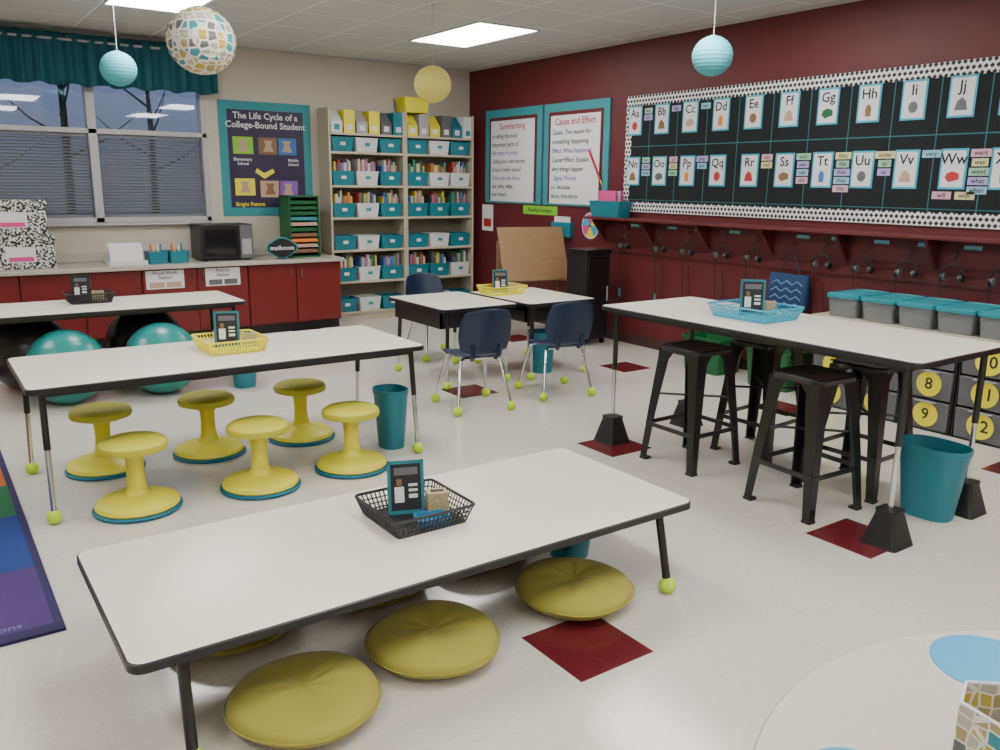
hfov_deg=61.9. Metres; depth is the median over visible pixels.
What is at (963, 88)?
card
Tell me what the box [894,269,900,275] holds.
ear cup
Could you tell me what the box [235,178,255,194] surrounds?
picture
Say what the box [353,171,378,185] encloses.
bin
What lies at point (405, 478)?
table sign
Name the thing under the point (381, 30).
ceiling
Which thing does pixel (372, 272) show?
bin
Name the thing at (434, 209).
bin
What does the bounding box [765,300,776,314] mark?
box
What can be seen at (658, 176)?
picture
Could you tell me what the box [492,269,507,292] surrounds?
table sign
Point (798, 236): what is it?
name tag
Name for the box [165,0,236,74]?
paper lantern
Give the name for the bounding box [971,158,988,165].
card
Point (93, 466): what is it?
stool
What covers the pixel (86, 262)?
countertop
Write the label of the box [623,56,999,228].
board
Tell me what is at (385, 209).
bin
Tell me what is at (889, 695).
round table
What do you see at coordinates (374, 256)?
book
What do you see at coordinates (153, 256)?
caddy
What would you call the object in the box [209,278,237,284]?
picture
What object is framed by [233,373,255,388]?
basket
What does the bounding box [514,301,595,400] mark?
chair
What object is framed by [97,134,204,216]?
window blind
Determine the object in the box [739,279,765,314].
table sign
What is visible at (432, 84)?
paper lantern
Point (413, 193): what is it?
book
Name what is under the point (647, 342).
baseboard
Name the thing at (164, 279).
card
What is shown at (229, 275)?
card
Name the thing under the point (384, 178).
bin
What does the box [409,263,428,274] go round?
bin
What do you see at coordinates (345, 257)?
book
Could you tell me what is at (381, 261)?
book
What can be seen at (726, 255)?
ear cup
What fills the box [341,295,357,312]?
bin
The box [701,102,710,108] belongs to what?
card
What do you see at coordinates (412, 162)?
book
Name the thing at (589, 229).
wheel
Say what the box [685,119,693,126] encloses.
picture
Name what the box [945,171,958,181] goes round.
picture
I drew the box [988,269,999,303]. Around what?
headphones
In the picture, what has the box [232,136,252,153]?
picture
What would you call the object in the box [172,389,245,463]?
stool
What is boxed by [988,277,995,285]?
ear cup
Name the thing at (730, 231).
name tag
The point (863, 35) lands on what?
wall
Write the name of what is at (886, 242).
name tag
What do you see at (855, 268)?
ear cup
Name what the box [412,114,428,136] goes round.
magazine file
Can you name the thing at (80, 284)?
table sign
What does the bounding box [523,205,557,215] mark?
sign
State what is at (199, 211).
ground
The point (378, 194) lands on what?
book
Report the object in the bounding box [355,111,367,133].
magazine file
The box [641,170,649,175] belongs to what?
card
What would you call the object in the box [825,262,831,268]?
ear cup
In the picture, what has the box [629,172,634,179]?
picture
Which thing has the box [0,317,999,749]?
floor
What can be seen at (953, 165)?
card
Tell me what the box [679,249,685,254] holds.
ear cup
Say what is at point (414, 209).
bin
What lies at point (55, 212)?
window blind
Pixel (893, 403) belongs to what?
tower
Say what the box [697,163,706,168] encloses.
card
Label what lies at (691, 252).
ear cup
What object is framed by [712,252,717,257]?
ear cup
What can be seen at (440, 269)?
bin
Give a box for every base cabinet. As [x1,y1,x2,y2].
[0,276,20,303]
[18,270,142,347]
[141,266,249,338]
[247,261,341,333]
[566,247,611,344]
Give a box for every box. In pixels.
[0,199,47,234]
[0,232,56,269]
[91,290,103,300]
[241,332,255,345]
[425,487,447,510]
[508,283,517,292]
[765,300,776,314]
[827,289,888,318]
[860,293,924,323]
[897,297,963,329]
[936,302,999,335]
[978,308,999,340]
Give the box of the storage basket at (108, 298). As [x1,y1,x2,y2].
[62,289,114,304]
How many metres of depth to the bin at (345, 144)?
9.37 m
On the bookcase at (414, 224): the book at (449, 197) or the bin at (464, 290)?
the bin at (464, 290)
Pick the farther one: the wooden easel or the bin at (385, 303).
the bin at (385, 303)
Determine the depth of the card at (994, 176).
5.55 m
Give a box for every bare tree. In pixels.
[0,84,139,209]
[95,89,198,212]
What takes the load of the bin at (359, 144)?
on the bookcase at (331, 226)
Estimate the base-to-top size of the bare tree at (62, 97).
6.500 m
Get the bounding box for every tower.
[812,354,850,410]
[862,373,899,422]
[912,362,959,435]
[950,353,999,448]
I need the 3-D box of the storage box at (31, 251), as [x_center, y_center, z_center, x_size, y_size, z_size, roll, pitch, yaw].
[-4.450,-1.139,7.670,0.620,0.310,0.300,-8,16,-34]
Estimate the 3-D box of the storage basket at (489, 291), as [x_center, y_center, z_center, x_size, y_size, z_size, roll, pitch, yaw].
[0.017,-0.757,7.364,0.391,0.077,0.271,-8,16,-34]
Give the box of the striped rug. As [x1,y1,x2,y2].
[0,450,65,646]
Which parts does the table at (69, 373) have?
leg, leg, frame, leg, leg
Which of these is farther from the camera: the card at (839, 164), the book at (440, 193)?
the book at (440, 193)
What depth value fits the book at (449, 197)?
10.40 m
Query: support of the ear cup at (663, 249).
on the headphones at (655, 248)
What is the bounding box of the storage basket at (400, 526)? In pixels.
[354,478,474,538]
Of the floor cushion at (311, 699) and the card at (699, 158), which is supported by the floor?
the floor cushion at (311, 699)
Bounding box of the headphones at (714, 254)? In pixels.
[712,245,728,299]
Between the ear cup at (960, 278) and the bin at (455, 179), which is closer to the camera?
the ear cup at (960, 278)
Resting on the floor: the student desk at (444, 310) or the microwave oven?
the student desk at (444, 310)
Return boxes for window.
[0,86,217,226]
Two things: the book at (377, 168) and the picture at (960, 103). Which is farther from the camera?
the book at (377, 168)
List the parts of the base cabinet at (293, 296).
door, door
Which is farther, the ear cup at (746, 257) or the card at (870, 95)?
the ear cup at (746, 257)
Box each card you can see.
[145,270,184,289]
[205,267,240,285]
[626,157,639,184]
[628,106,642,135]
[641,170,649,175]
[642,157,649,162]
[642,164,649,168]
[644,114,652,120]
[645,108,652,113]
[651,156,666,185]
[654,103,669,133]
[668,170,676,175]
[669,156,677,161]
[669,163,676,168]
[672,105,680,111]
[679,155,695,185]
[682,100,698,132]
[696,156,707,161]
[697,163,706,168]
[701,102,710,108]
[708,154,726,185]
[712,97,730,130]
[739,154,758,186]
[744,94,763,128]
[761,162,771,167]
[762,154,772,160]
[773,153,794,186]
[778,91,800,126]
[795,177,807,183]
[796,153,810,159]
[796,169,807,175]
[797,161,808,167]
[810,152,833,187]
[816,87,840,124]
[832,185,847,191]
[833,177,848,183]
[834,169,849,175]
[835,152,851,158]
[836,160,848,167]
[849,151,875,187]
[856,83,882,122]
[875,151,895,158]
[877,168,890,175]
[878,160,890,166]
[892,149,920,188]
[899,78,928,120]
[922,150,941,157]
[931,191,950,198]
[937,148,969,188]
[946,74,978,117]
[954,192,974,199]
[966,186,986,194]
[967,177,987,184]
[968,168,989,175]
[971,149,991,156]
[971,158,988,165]
[987,147,999,189]
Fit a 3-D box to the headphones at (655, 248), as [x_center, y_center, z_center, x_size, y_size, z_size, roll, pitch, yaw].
[1.536,-0.985,8.090,0.056,0.643,0.160,-7,15,-30]
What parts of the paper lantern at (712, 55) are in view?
lamp shade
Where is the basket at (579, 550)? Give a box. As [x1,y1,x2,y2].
[550,540,589,557]
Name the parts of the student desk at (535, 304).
leg, frame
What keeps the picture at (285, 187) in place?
attached to the poster at (265, 147)
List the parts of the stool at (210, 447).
seat, stem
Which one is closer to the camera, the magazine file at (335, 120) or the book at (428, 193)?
the magazine file at (335, 120)
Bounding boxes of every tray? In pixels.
[104,243,147,265]
[104,259,147,265]
[290,200,316,203]
[290,205,315,209]
[291,211,317,214]
[291,216,316,220]
[291,221,316,225]
[291,227,317,230]
[292,232,317,236]
[292,237,317,241]
[295,247,318,252]
[296,242,318,246]
[413,509,451,528]
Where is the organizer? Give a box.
[278,195,320,257]
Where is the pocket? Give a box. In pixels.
[551,216,573,237]
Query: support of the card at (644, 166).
attached to the board
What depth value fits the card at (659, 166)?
8.01 m
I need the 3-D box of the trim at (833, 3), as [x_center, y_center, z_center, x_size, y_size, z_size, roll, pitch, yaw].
[3.127,-2.640,5.547,0.020,0.025,12.250,-8,16,-34]
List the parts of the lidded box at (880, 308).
lid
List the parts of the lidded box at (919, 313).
lid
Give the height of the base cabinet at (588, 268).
0.964 m
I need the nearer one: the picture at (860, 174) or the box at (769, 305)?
the box at (769, 305)
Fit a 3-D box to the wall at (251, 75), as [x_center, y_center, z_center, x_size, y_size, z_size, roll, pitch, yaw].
[-4.207,-1.831,8.239,9.200,3.180,0.150,-8,16,-34]
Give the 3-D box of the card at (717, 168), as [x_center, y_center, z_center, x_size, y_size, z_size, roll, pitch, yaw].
[1.939,-1.824,7.440,0.008,0.275,0.185,-8,16,-34]
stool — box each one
[64,401,145,480]
[92,431,182,523]
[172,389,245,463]
[220,415,300,499]
[268,378,334,446]
[315,401,386,478]
[639,340,739,476]
[710,338,802,462]
[743,364,861,524]
[802,358,912,504]
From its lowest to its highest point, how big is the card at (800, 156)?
0.052 m
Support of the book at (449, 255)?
in the bin at (455, 268)
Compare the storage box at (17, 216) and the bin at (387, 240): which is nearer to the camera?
the storage box at (17, 216)
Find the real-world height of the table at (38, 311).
0.660 m
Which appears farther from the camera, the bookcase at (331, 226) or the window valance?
the bookcase at (331, 226)
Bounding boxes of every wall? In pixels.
[0,25,469,252]
[469,0,999,363]
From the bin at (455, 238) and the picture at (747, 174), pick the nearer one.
the picture at (747, 174)
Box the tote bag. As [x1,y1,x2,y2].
[767,251,810,312]
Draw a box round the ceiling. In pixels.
[0,0,838,69]
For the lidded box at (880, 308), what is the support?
on the plank
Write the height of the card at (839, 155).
0.052 m
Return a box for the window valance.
[0,26,217,94]
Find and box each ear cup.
[652,246,657,251]
[661,247,666,252]
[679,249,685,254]
[688,250,694,255]
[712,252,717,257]
[723,253,728,258]
[743,255,749,260]
[755,256,761,261]
[811,261,817,267]
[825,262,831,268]
[852,265,858,271]
[867,266,873,273]
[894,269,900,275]
[910,270,917,277]
[938,273,945,280]
[957,274,964,282]
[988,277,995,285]
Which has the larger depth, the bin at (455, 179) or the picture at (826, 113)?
the bin at (455, 179)
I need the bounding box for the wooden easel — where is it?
[496,227,566,291]
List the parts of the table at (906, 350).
leg, leg, frame, leg, leg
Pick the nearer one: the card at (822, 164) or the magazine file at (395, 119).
the card at (822, 164)
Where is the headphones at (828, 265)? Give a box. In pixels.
[811,254,831,314]
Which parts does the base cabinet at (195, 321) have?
door, door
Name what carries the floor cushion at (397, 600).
on the floor
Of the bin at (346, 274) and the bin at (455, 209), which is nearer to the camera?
the bin at (346, 274)
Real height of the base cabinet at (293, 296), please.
0.744 m
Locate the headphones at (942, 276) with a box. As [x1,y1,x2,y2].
[938,265,964,299]
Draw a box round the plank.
[812,312,999,342]
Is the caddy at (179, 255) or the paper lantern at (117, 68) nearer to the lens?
the paper lantern at (117, 68)
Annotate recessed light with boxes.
[102,0,213,12]
[408,21,540,47]
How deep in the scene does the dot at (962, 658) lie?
1.56 m
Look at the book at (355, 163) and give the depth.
9.61 m
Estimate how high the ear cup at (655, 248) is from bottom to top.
0.056 m
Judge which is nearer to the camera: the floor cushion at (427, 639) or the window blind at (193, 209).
the floor cushion at (427, 639)
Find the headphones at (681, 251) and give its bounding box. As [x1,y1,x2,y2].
[679,242,694,296]
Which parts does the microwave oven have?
door, handle, control panel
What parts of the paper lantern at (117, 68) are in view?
lamp shade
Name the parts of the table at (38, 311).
frame, leg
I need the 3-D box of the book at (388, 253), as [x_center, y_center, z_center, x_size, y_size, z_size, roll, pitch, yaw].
[-1.306,-1.337,10.152,0.030,0.285,0.180,-8,16,-34]
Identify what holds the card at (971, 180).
attached to the board
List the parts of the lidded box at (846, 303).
lid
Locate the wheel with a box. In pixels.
[582,213,597,238]
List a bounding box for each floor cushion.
[208,632,285,655]
[223,651,381,748]
[364,600,499,679]
[366,592,416,607]
[515,557,634,620]
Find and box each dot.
[819,747,856,749]
[929,635,999,683]
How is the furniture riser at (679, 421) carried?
on the floor
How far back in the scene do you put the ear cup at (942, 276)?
5.84 m
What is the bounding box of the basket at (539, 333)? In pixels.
[527,328,553,373]
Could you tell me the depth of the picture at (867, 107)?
6.22 m
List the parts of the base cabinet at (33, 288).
door, door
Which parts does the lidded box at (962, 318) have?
lid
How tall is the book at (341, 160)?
0.281 m
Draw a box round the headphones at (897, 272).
[894,261,917,293]
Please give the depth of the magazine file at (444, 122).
10.07 m
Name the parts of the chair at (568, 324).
leg, leg, seat, leg, backrest, leg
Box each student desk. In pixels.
[389,292,516,389]
[470,287,594,379]
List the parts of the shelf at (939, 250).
rail, rail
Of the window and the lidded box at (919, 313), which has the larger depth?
the window
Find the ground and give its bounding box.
[46,211,202,215]
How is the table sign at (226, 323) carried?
in the storage basket at (209, 348)
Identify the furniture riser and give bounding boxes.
[594,413,629,445]
[669,399,702,427]
[860,503,912,552]
[955,478,986,519]
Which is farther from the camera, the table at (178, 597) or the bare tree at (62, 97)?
the bare tree at (62, 97)
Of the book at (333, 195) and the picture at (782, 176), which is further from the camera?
the book at (333, 195)
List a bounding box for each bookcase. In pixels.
[317,107,406,321]
[405,112,473,293]
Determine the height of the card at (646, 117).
0.052 m
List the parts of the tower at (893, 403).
drawer, frame, drawer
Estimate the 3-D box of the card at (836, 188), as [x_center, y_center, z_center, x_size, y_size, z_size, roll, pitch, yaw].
[2.648,-1.451,6.489,0.004,0.052,0.134,-8,16,-34]
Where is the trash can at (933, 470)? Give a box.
[900,434,973,522]
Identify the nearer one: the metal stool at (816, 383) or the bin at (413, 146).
the metal stool at (816, 383)
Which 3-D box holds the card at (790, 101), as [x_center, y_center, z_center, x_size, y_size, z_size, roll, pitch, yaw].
[2.349,-2.158,6.771,0.008,0.275,0.185,-8,16,-34]
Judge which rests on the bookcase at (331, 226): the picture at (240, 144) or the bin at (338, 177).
the bin at (338, 177)
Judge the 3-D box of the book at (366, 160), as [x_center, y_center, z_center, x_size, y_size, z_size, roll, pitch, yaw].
[-1.589,-2.366,9.703,0.021,0.295,0.180,-8,16,-34]
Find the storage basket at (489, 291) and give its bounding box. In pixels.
[476,282,527,295]
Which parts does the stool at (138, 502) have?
seat, stem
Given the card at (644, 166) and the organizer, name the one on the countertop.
the organizer
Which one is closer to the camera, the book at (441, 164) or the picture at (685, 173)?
the picture at (685, 173)
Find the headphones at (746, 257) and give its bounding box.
[743,248,761,278]
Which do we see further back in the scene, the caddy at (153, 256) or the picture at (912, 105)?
the caddy at (153, 256)
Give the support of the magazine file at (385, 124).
on the bookcase at (331, 226)
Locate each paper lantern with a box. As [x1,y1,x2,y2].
[99,1,136,85]
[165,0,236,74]
[414,16,450,102]
[692,3,732,76]
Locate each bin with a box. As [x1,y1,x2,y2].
[331,136,353,151]
[332,170,354,184]
[333,203,355,217]
[334,235,355,249]
[340,266,357,281]
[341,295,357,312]
[349,234,379,248]
[351,294,381,310]
[352,137,377,152]
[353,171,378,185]
[353,265,380,280]
[354,203,379,216]
[376,138,401,152]
[376,292,403,308]
[377,171,401,185]
[377,233,402,247]
[378,203,402,216]
[379,264,402,278]
[407,140,427,153]
[408,172,428,185]
[408,203,428,215]
[408,233,427,246]
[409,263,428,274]
[423,232,449,246]
[426,141,448,154]
[427,172,449,185]
[427,203,449,215]
[428,262,449,275]
[443,288,469,292]
[445,202,469,215]
[445,232,469,245]
[448,142,470,155]
[448,173,470,185]
[448,261,469,274]
[682,331,739,375]
[746,347,812,392]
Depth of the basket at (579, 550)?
3.62 m
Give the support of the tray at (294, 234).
on the organizer
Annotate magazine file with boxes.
[330,110,342,131]
[337,109,354,132]
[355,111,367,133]
[362,111,379,133]
[379,113,391,134]
[386,113,401,134]
[407,115,417,135]
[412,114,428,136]
[429,116,439,136]
[434,116,450,137]
[451,117,461,137]
[456,117,470,138]
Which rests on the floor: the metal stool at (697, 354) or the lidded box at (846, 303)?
the metal stool at (697, 354)
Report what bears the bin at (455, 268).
on the bookcase at (414, 224)
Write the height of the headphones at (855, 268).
0.643 m
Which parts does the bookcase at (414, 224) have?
panel, shelf, shelf, shelf, shelf, shelf, shelf, panel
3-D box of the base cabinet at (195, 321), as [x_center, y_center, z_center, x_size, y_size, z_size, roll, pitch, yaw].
[-3.220,-0.772,8.675,1.035,0.744,0.670,-8,16,-34]
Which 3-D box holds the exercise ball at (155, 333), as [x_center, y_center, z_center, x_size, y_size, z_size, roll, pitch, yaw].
[-2.580,-0.130,6.370,0.542,0.540,0.540,4,13,14]
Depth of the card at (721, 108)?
7.33 m
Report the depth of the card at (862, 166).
6.32 m
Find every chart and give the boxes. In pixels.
[485,105,543,204]
[542,98,611,206]
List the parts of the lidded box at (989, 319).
lid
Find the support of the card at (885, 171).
attached to the board
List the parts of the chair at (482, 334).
leg, leg, seat, backrest, leg, leg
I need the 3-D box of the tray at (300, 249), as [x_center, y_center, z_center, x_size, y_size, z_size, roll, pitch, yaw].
[-2.217,-1.392,9.277,0.310,0.035,0.288,-8,16,-34]
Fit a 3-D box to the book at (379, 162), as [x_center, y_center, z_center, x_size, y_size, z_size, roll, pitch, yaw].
[-1.397,-2.387,9.836,0.029,0.281,0.180,-8,16,-34]
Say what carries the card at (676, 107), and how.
attached to the board
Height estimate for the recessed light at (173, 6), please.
0.012 m
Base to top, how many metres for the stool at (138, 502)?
0.365 m
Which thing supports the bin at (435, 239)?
on the bookcase at (414, 224)
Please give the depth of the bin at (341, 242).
9.62 m
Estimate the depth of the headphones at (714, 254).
7.47 m
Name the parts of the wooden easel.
leg, leg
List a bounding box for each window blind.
[0,130,93,217]
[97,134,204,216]
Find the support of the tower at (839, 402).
on the floor
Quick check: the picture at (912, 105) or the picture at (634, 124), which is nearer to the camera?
the picture at (912, 105)
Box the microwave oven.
[190,222,253,260]
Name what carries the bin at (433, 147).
on the bookcase at (414, 224)
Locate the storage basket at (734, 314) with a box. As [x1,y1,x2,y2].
[707,298,804,323]
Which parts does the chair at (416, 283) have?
leg, backrest, leg, leg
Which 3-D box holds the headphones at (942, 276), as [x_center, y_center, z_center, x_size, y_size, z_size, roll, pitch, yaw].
[3.143,-0.453,5.860,0.056,0.643,0.160,-12,18,-43]
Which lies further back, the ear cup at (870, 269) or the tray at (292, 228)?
the tray at (292, 228)
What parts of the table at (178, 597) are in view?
leg, leg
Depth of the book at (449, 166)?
10.31 m
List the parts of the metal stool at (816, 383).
leg, leg, seat, leg, leg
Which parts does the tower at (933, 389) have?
drawer, drawer, drawer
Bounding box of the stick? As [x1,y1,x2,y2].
[588,150,601,184]
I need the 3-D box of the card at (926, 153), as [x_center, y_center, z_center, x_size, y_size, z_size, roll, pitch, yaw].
[3.047,-1.561,5.884,0.004,0.052,0.134,-8,16,-34]
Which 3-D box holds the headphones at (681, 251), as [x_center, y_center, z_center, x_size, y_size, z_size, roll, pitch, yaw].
[1.736,-0.918,7.811,0.056,0.643,0.160,-6,15,-28]
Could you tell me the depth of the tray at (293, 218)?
9.15 m
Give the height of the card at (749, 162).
0.275 m
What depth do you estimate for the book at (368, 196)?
9.71 m
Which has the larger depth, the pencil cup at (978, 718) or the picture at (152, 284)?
the picture at (152, 284)
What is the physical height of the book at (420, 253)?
0.286 m
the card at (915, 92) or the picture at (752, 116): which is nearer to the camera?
the card at (915, 92)
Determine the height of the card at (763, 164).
0.052 m
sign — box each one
[70,274,90,300]
[213,311,239,346]
[265,237,297,258]
[386,459,424,514]
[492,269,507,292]
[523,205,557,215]
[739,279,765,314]
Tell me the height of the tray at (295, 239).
0.035 m
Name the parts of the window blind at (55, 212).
head rail, rail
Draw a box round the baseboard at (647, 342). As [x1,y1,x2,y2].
[536,320,746,369]
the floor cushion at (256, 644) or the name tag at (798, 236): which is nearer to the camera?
the floor cushion at (256, 644)
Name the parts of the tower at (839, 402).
drawer, drawer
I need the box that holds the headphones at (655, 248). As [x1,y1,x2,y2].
[652,240,666,299]
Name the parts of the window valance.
rod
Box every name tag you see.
[667,226,676,229]
[729,230,739,233]
[797,235,809,238]
[874,240,888,244]
[964,245,981,250]
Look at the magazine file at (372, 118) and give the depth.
9.54 m
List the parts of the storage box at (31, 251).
lid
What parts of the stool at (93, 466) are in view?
seat, stem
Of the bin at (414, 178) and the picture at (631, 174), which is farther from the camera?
the bin at (414, 178)
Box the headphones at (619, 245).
[617,237,630,299]
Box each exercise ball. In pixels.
[0,321,63,388]
[26,329,102,403]
[105,312,179,348]
[126,323,192,392]
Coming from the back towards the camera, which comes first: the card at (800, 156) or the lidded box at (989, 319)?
the card at (800, 156)
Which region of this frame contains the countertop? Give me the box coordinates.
[0,246,343,276]
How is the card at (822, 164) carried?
attached to the board
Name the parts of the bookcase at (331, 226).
panel, panel, shelf, shelf, shelf, shelf, shelf, shelf, shelf, panel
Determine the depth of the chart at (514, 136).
9.83 m
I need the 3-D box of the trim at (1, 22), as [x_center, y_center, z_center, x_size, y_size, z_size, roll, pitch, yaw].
[-4.141,-3.255,7.840,9.200,0.025,0.020,-8,16,-34]
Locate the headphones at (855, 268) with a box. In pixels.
[852,257,873,288]
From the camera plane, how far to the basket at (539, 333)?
7.20 m
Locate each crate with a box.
[395,97,428,113]
[589,200,632,217]
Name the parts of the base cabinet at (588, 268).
door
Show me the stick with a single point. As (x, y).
(589, 151)
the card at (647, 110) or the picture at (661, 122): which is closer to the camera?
the picture at (661, 122)
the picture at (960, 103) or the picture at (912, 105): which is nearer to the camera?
the picture at (960, 103)
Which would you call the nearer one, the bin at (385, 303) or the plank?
the plank
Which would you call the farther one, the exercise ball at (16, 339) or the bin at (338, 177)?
the bin at (338, 177)
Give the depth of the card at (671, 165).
7.86 m
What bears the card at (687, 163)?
attached to the board
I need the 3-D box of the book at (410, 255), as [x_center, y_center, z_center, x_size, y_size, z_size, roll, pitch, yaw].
[-1.138,-1.354,10.269,0.030,0.270,0.180,-8,16,-34]
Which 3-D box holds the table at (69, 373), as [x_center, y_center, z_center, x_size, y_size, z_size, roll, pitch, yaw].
[-1.542,0.188,4.772,2.090,0.660,0.908,-8,16,-34]
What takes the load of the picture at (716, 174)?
attached to the card at (717, 168)
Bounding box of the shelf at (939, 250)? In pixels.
[584,216,999,291]
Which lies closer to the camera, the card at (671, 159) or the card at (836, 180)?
the card at (836, 180)
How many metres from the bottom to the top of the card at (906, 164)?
0.275 m
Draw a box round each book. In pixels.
[331,161,335,170]
[332,194,335,202]
[334,190,341,202]
[340,159,348,170]
[340,255,347,267]
[342,192,349,202]
[351,159,359,170]
[352,192,359,202]
[354,256,361,266]
[359,253,367,266]
[360,159,367,170]
[361,192,369,202]
[368,254,376,265]
[375,166,383,171]
[375,196,383,202]
[377,160,385,171]
[377,193,384,202]
[377,256,385,265]
[379,255,387,265]
[381,159,388,171]
[384,190,392,202]
[388,253,396,264]
[390,252,398,264]
[393,194,396,202]
[407,160,414,171]
[408,191,416,202]
[409,254,411,263]
[416,252,422,263]
[423,164,431,171]
[424,194,431,202]
[424,251,432,262]
[427,192,434,202]
[435,191,443,202]
[436,163,445,172]
[445,193,453,202]
[445,251,453,261]
[446,163,453,172]
[454,249,463,261]
[463,250,465,261]
[598,191,617,200]
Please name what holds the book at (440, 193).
in the bin at (434, 209)
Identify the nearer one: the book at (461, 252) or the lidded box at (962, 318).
the lidded box at (962, 318)
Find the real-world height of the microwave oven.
0.370 m
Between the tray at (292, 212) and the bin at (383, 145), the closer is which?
the tray at (292, 212)
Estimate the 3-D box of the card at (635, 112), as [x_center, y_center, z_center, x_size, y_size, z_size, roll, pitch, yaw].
[1.328,-2.496,8.189,0.008,0.275,0.185,-8,16,-34]
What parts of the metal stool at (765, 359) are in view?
leg, leg, seat, leg, leg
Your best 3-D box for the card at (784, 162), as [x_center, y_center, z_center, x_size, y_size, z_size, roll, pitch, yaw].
[2.344,-1.690,6.879,0.008,0.275,0.185,-8,16,-34]
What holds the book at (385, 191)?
in the bin at (385, 209)
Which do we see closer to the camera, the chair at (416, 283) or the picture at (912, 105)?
the picture at (912, 105)
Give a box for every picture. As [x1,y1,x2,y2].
[149,281,181,287]
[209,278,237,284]
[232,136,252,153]
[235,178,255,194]
[258,137,277,154]
[260,181,278,196]
[277,138,295,154]
[279,181,297,194]
[484,218,490,226]
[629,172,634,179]
[632,122,636,129]
[655,173,661,179]
[658,119,664,128]
[684,172,687,180]
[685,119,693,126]
[714,172,719,180]
[718,116,722,125]
[744,171,751,180]
[749,113,755,122]
[778,172,787,180]
[783,110,792,120]
[818,171,823,181]
[821,108,832,118]
[857,171,864,181]
[865,105,870,116]
[898,170,909,181]
[908,101,917,112]
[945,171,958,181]
[954,97,966,109]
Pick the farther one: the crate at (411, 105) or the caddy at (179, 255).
the crate at (411, 105)
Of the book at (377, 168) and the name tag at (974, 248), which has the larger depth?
the book at (377, 168)
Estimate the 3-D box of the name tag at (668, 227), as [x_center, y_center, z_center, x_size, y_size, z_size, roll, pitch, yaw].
[1.641,-1.402,7.954,0.003,0.030,0.120,-8,16,-34]
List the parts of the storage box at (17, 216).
lid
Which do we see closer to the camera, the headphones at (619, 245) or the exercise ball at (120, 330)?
the exercise ball at (120, 330)
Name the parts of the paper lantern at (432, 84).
lamp shade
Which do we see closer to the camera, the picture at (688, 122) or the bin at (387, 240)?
the picture at (688, 122)
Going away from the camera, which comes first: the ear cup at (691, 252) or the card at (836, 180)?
the card at (836, 180)
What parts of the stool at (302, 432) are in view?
seat, stem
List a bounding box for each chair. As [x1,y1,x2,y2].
[405,272,458,361]
[431,309,515,415]
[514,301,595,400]
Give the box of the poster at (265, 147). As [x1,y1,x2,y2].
[217,99,312,215]
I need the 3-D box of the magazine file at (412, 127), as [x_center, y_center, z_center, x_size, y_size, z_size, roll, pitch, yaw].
[-1.091,-2.966,9.905,0.135,0.250,0.222,-8,16,-34]
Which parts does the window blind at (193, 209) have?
head rail, rail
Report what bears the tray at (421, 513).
in the storage basket at (400, 526)
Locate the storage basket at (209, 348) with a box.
[191,329,268,355]
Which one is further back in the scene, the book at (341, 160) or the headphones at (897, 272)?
the book at (341, 160)
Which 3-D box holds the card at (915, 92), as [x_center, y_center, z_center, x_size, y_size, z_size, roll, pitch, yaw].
[2.949,-1.960,5.939,0.008,0.275,0.185,-8,16,-34]
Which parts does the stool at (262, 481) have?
seat, stem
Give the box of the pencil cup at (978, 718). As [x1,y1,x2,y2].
[952,680,999,749]
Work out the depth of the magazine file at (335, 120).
9.30 m
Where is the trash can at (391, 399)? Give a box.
[372,383,408,449]
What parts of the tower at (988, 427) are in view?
drawer, drawer, drawer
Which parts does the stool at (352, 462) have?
seat, stem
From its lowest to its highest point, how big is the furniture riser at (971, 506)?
0.168 m
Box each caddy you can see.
[144,244,167,263]
[165,243,188,262]
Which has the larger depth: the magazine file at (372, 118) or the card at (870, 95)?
the magazine file at (372, 118)
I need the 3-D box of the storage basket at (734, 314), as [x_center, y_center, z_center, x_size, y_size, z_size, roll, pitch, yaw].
[1.452,-0.365,4.750,0.351,0.077,0.431,-8,16,-34]
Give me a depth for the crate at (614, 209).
8.36 m
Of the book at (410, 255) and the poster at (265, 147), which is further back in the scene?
the book at (410, 255)
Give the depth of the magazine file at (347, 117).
9.36 m
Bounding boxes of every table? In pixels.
[0,291,245,338]
[7,325,423,523]
[76,448,690,749]
[602,297,999,508]
[753,631,999,749]
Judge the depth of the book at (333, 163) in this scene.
9.40 m
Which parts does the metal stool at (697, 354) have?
leg, leg, seat, leg, leg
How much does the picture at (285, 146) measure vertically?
0.180 m
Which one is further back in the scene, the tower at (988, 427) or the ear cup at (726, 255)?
the ear cup at (726, 255)
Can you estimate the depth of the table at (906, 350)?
4.17 m
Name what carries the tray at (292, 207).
on the organizer
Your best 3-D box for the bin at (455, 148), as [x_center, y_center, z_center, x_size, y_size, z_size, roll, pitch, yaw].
[-0.549,-2.805,10.347,0.295,0.160,0.250,-8,16,-34]
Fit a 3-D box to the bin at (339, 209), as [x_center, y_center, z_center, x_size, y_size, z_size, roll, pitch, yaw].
[-1.843,-1.906,9.629,0.295,0.160,0.250,-8,16,-34]
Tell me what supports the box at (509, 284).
in the storage basket at (489, 291)
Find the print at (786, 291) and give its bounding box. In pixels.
[769,279,801,306]
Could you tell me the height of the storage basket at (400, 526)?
0.077 m
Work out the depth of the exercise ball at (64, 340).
5.89 m
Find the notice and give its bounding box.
[482,204,492,230]
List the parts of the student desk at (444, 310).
leg, leg, frame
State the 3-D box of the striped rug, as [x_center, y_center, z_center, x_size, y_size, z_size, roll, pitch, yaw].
[-3.713,0.779,3.530,2.900,0.013,3.310,-8,16,-34]
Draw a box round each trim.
[0,21,468,71]
[469,0,860,71]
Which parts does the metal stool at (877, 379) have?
leg, leg, seat, leg, leg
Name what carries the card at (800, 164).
attached to the board
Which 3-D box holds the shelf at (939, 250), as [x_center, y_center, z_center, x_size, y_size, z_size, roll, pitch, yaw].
[2.257,-1.066,6.971,0.220,0.350,4.520,-8,16,-34]
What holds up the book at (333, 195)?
in the bin at (339, 209)

